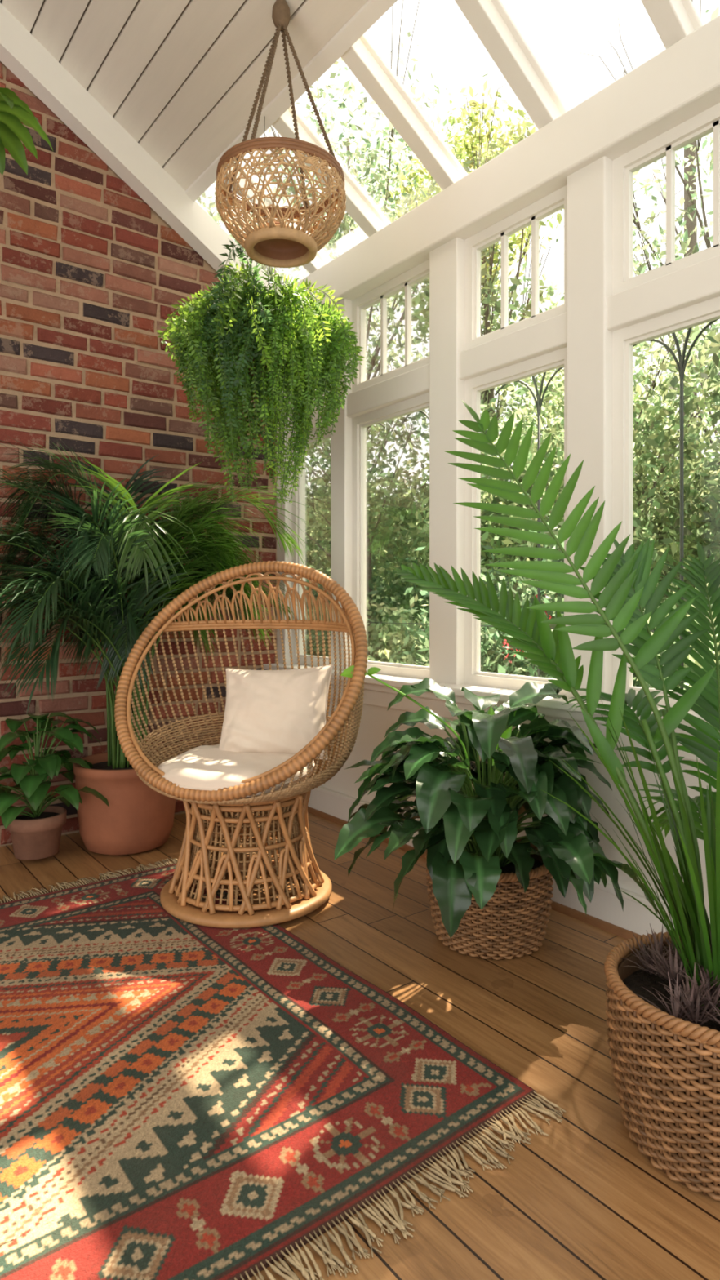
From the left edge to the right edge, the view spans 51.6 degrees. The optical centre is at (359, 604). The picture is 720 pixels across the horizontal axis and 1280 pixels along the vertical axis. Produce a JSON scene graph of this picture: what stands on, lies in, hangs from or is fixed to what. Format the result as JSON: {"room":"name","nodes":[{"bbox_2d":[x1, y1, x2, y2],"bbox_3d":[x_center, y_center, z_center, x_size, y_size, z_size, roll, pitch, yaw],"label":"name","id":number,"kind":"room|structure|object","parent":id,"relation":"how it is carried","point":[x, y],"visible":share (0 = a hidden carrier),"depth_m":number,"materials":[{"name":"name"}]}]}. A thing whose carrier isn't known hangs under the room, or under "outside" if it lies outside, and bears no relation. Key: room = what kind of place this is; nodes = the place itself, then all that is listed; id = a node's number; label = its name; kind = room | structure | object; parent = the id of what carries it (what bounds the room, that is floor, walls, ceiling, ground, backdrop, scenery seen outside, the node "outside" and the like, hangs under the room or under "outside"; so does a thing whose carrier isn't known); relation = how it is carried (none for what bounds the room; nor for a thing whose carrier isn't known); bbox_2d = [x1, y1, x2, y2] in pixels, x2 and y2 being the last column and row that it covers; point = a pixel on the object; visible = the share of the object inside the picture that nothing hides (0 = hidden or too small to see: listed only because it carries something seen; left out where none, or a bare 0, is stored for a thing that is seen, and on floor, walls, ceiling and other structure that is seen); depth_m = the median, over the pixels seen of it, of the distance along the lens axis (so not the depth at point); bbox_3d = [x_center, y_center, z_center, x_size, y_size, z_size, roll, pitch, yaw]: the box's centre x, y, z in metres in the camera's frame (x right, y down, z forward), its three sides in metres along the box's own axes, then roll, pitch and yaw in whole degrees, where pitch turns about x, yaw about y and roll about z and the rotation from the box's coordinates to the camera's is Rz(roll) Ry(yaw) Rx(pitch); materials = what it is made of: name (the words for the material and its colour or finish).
{"room":"sunroom","nodes":[
{"label":"sunroom","id":0,"kind":"room"},
{"bbox_2d":[0,61,276,846],"bbox_3d":[-2.342,-1.008,2.914,4.925,4.217,0.125,0,0,-38],"label":"wall","id":1,"kind":"structure","parent":0,"point":[90,272],"depth_m":3.64,"materials":[{"name":"red brick"}]},
{"bbox_2d":[0,3,278,297],"bbox_3d":[-2.277,-2.291,2.826,4.630,1.651,0.097,0,0,-38],"label":"rafter","id":2,"kind":"object","parent":1,"relation":"attached to","point":[20,52],"depth_m":3.61,"materials":[{"name":"white wood"}]},
{"bbox_2d":[185,0,702,274],"bbox_3d":[0.945,-1.974,2.044,0.751,0.617,5.290,0,0,-38],"label":"rafters","id":3,"kind":"object","parent":1,"relation":"attached to","point":[491,20],"depth_m":2.86,"materials":[{"name":"white wood"}]},
{"bbox_2d":[0,0,368,190],"bbox_3d":[-0.946,-2.406,0.591,4.019,1.520,5.290,0,0,-38],"label":"ceiling","id":4,"kind":"structure","parent":0,"point":[182,77],"depth_m":3.20,"materials":[{"name":"white wood"}]},
{"bbox_2d":[0,87,53,174],"bbox_3d":[-1.364,-2.162,2.470,0.611,1.404,0.592,0,0,-38],"label":"hanging plant","id":5,"kind":"object","parent":4,"relation":"hanging from","point":[13,111],"visible":1,"depth_m":2.59,"materials":[{"name":"green plant"}]},
{"bbox_2d":[155,115,364,513],"bbox_3d":[-0.403,-1.258,3.203,0.887,1.730,0.873,0,0,-38],"label":"hanging plant","id":6,"kind":"object","parent":4,"relation":"hanging from","point":[239,339],"visible":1,"depth_m":3.03,"materials":[{"name":"green plant"}]},
{"bbox_2d":[214,0,346,267],"bbox_3d":[-0.291,-1.768,2.750,0.480,0.947,0.479,0,0,31],"label":"pendant lamp","id":7,"kind":"object","parent":4,"relation":"hanging from","point":[278,242],"visible":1,"depth_m":2.63,"materials":[{"name":"wicker"}]},
{"bbox_2d":[0,801,719,1279],"bbox_3d":[-0.678,1.130,0.866,4.780,0.060,5.400,0,0,-38],"label":"floor","id":8,"kind":"structure","parent":0,"point":[581,1201],"depth_m":1.70,"materials":[{"name":"brown wood"}]},
{"bbox_2d":[0,711,109,860],"bbox_3d":[-1.392,0.773,3.185,0.655,0.597,0.502,0,0,-38],"label":"potted plant","id":9,"kind":"object","parent":8,"relation":"on","point":[35,828],"visible":1,"depth_m":3.15,"materials":[{"name":"green plant"}]},
{"bbox_2d":[0,434,315,855],"bbox_3d":[-1.016,0.168,3.276,1.950,1.858,0.886,0,0,-38],"label":"areca palm","id":10,"kind":"object","parent":8,"relation":"on","point":[138,818],"visible":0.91,"depth_m":3.25,"materials":[{"name":"green plant"}]},
{"bbox_2d":[114,560,368,928],"bbox_3d":[-0.427,0.456,2.805,0.994,1.264,0.716,0,0,19],"label":"egg chair","id":11,"kind":"object","parent":8,"relation":"on","point":[288,828],"visible":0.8,"depth_m":2.70,"materials":[{"name":"brown wicker"}]},
{"bbox_2d":[155,744,315,799],"bbox_3d":[-0.453,0.605,2.730,0.551,0.123,0.537,0,0,20],"label":"seat cushion","id":12,"kind":"object","parent":11,"relation":"on","point":[203,767],"visible":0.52,"depth_m":2.58,"materials":[{"name":"fabric"}]},
{"bbox_2d":[218,664,333,759],"bbox_3d":[-0.326,0.410,2.843,0.454,0.359,0.222,0,0,12],"label":"throw pillow","id":13,"kind":"object","parent":12,"relation":"on","point":[266,711],"visible":0.89,"depth_m":2.78,"materials":[{"name":"fabric"}]},
{"bbox_2d":[0,857,565,1279],"bbox_3d":[-1.117,1.093,1.687,2.401,0.011,2.100,0,0,-38],"label":"rug","id":14,"kind":"object","parent":8,"relation":"on","point":[180,1100],"visible":0.94,"depth_m":1.64,"materials":[{"name":"fabric"}]},
{"bbox_2d":[334,665,657,959],"bbox_3d":[0.334,0.655,2.395,0.832,0.883,1.051,0,0,-38],"label":"potted plant","id":15,"kind":"object","parent":8,"relation":"on","point":[490,888],"visible":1,"depth_m":2.25,"materials":[{"name":"green plant"}]},
{"bbox_2d":[385,400,719,1200],"bbox_3d":[0.805,0.274,1.742,0.879,1.647,1.477,0,0,-34],"label":"palm","id":16,"kind":"object","parent":8,"relation":"on","point":[663,993],"visible":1,"depth_m":1.69,"materials":[{"name":"green plant"}]},
{"bbox_2d":[276,155,612,702],"bbox_3d":[1.113,-0.600,2.327,0.140,1.920,5.055,0,0,-38],"label":"posts","id":17,"kind":"object","parent":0,"point":[588,188],"depth_m":3.14,"materials":[{"name":"white wood"}]},
{"bbox_2d":[287,254,719,437],"bbox_3d":[1.188,-1.007,2.230,0.118,0.115,5.290,0,0,-38],"label":"rail","id":18,"kind":"object","parent":17,"relation":"attached to","point":[698,282],"depth_m":2.78,"materials":[{"name":"white wood"}]},
{"bbox_2d":[296,15,719,312],"bbox_3d":[1.178,-1.650,2.222,0.185,0.210,5.290,0,0,-38],"label":"beam","id":19,"kind":"structure","parent":17,"relation":"on","point":[682,82],"depth_m":2.73,"materials":[{"name":"white wood"}]},
{"bbox_2d":[312,697,716,918],"bbox_3d":[1.190,0.730,2.235,0.150,0.740,5.295,0,0,-38],"label":"wall","id":20,"kind":"structure","parent":0,"point":[375,722],"depth_m":2.55,"materials":[{"name":"paint"}]},
{"bbox_2d":[291,379,330,666],"bbox_3d":[-0.233,-0.605,4.080,0.050,1.880,0.445,0,0,-38],"label":"window","id":21,"kind":"structure","parent":20,"relation":"in","point":[298,497],"depth_m":4.21,"materials":[{"name":"white paint"}]},
{"bbox_2d":[351,259,429,679],"bbox_3d":[0.168,-0.605,3.557,0.050,1.880,0.622,0,0,-38],"label":"window","id":22,"kind":"structure","parent":20,"relation":"in","point":[420,273],"depth_m":3.66,"materials":[{"name":"white paint"}]},
{"bbox_2d":[307,806,641,939],"bbox_3d":[1.111,1.089,2.165,0.020,0.022,5.280,0,0,-38],"label":"trim","id":23,"kind":"structure","parent":20,"relation":"attached to","point":[618,931],"depth_m":2.62,"materials":[{"name":"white wood"}]},
{"bbox_2d":[263,663,719,762],"bbox_3d":[1.128,0.408,2.176,0.180,0.145,5.278,0,0,-38],"label":"window sill","id":24,"kind":"structure","parent":20,"relation":"attached to","point":[375,693],"depth_m":3.06,"materials":[{"name":"white wood"}]},
{"bbox_2d":[307,786,710,936],"bbox_3d":[1.125,1.028,2.175,0.027,0.145,5.280,0,0,-38],"label":"baseboard","id":25,"kind":"structure","parent":20,"relation":"attached to","point":[605,905],"depth_m":2.55,"materials":[{"name":"white paint"}]},
{"bbox_2d":[464,185,566,695],"bbox_3d":[0.631,-0.605,2.954,0.050,1.880,0.553,0,0,-38],"label":"window","id":26,"kind":"structure","parent":20,"relation":"in","point":[531,215],"depth_m":3.05,"materials":[{"name":"white paint"}]},
{"bbox_2d":[612,102,719,710],"bbox_3d":[1.067,-0.605,2.387,0.050,1.880,0.556,0,0,-38],"label":"window","id":27,"kind":"structure","parent":20,"relation":"in","point":[706,122],"depth_m":2.56,"materials":[{"name":"white paint"}]},
{"label":"outside","id":28,"kind":"structure","parent":0,"visible":0},
{"bbox_3d":[-0.603,1.525,8.994,70.000,0.150,65.000,0,0,-38],"label":"lawn","id":29,"kind":"structure","parent":28,"visible":0},
{"bbox_2d":[196,189,297,282],"bbox_3d":[-3.040,-2.779,11.345,5.667,8.568,4.186,0,0,-38],"label":"tree","id":30,"kind":"object","parent":29,"relation":"on","point":[216,218],"visible":0.02,"depth_m":10.94,"materials":[{"name":"green plant"}]},
{"bbox_2d":[209,0,488,487],"bbox_3d":[-0.420,-4.053,12.218,5.063,11.114,5.253,0,0,-41],"label":"tree","id":31,"kind":"object","parent":29,"relation":"on","point":[379,177],"visible":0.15,"depth_m":11.49,"materials":[{"name":"green plant"}]},
{"bbox_2d":[305,315,485,653],"bbox_3d":[0.001,-0.829,8.956,2.936,4.668,3.622,0,0,-38],"label":"tree","id":32,"kind":"object","parent":29,"relation":"on","point":[321,481],"visible":0.4,"depth_m":8.90,"materials":[{"name":"green plant"}]},
{"bbox_2d":[376,70,564,672],"bbox_3d":[1.814,-3.324,11.730,4.149,9.656,4.268,0,0,36],"label":"tree","id":33,"kind":"object","parent":29,"relation":"on","point":[486,152],"visible":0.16,"depth_m":11.24,"materials":[{"name":"green plant"}]},
{"bbox_2d":[305,325,719,661],"bbox_3d":[2.192,-0.546,9.063,4.230,4.382,21.941,0,0,-38],"label":"trees","id":34,"kind":"object","parent":29,"relation":"on","point":[699,519],"visible":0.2,"depth_m":7.60,"materials":[{"name":"green plant"}]},
{"bbox_2d":[305,493,719,689],"bbox_3d":[0.892,0.529,6.976,4.174,3.580,17.661,0,0,-36],"label":"shrubbery","id":35,"kind":"object","parent":29,"relation":"on","point":[490,635],"visible":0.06,"depth_m":6.67,"materials":[{"name":"green plant"}]},
{"bbox_2d":[502,593,551,665],"bbox_3d":[0.734,0.379,5.709,2.475,0.941,0.643,0,0,42],"label":"flowering shrub","id":36,"kind":"object","parent":35,"relation":"on","point":[504,642],"visible":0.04,"depth_m":5.39,"materials":[{"name":"green plant"}]},
{"bbox_2d":[305,457,719,685],"bbox_3d":[3.804,-0.554,12.537,28.729,4.109,18.453,0,0,23],"label":"hedge","id":37,"kind":"object","parent":29,"relation":"on","point":[694,553],"depth_m":11.88,"materials":[{"name":"green plant"}]},
{"bbox_2d":[366,318,719,689],"bbox_3d":[1.082,0.102,2.893,0.014,2.696,4.270,0,0,-38],"label":"trellis","id":38,"kind":"object","parent":29,"relation":"on","point":[682,362],"visible":0.28,"depth_m":2.75,"materials":[{"name":"metal"}]},
{"bbox_2d":[419,347,695,542],"bbox_3d":[2.923,-1.129,10.678,3.642,5.269,3.723,0,0,-38],"label":"tree","id":39,"kind":"object","parent":29,"relation":"on","point":[516,384],"visible":0.02,"depth_m":10.23,"materials":[{"name":"green plant"}]},
{"bbox_2d":[480,266,719,577],"bbox_3d":[2.680,-1.032,7.663,3.402,5.074,3.748,0,0,2],"label":"tree","id":40,"kind":"object","parent":29,"relation":"on","point":[664,365],"visible":0.28,"depth_m":6.80,"materials":[{"name":"green plant"}]},
{"bbox_2d":[528,0,719,486],"bbox_3d":[4.960,-3.533,10.271,5.711,10.074,5.726,0,0,-38],"label":"tree","id":41,"kind":"object","parent":29,"relation":"on","point":[641,269],"visible":0.2,"depth_m":10.29,"materials":[{"name":"green plant"}]},
{"bbox_2d":[683,0,697,456],"bbox_3d":[8.178,-14.774,18.889,4.090,32.555,3.457,0,0,-6],"label":"tree","id":42,"kind":"object","parent":29,"relation":"on","point":[690,224],"visible":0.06,"depth_m":19.75,"materials":[{"name":"green plant"}]},
{"bbox_2d":[684,235,713,257],"bbox_3d":[5.727,-1.775,6.867,4.426,6.561,3.789,0,0,-1],"label":"tree","id":43,"kind":"object","parent":29,"relation":"on","point":[711,238],"visible":0.08,"depth_m":7.82,"materials":[{"name":"green plant"}]}
]}

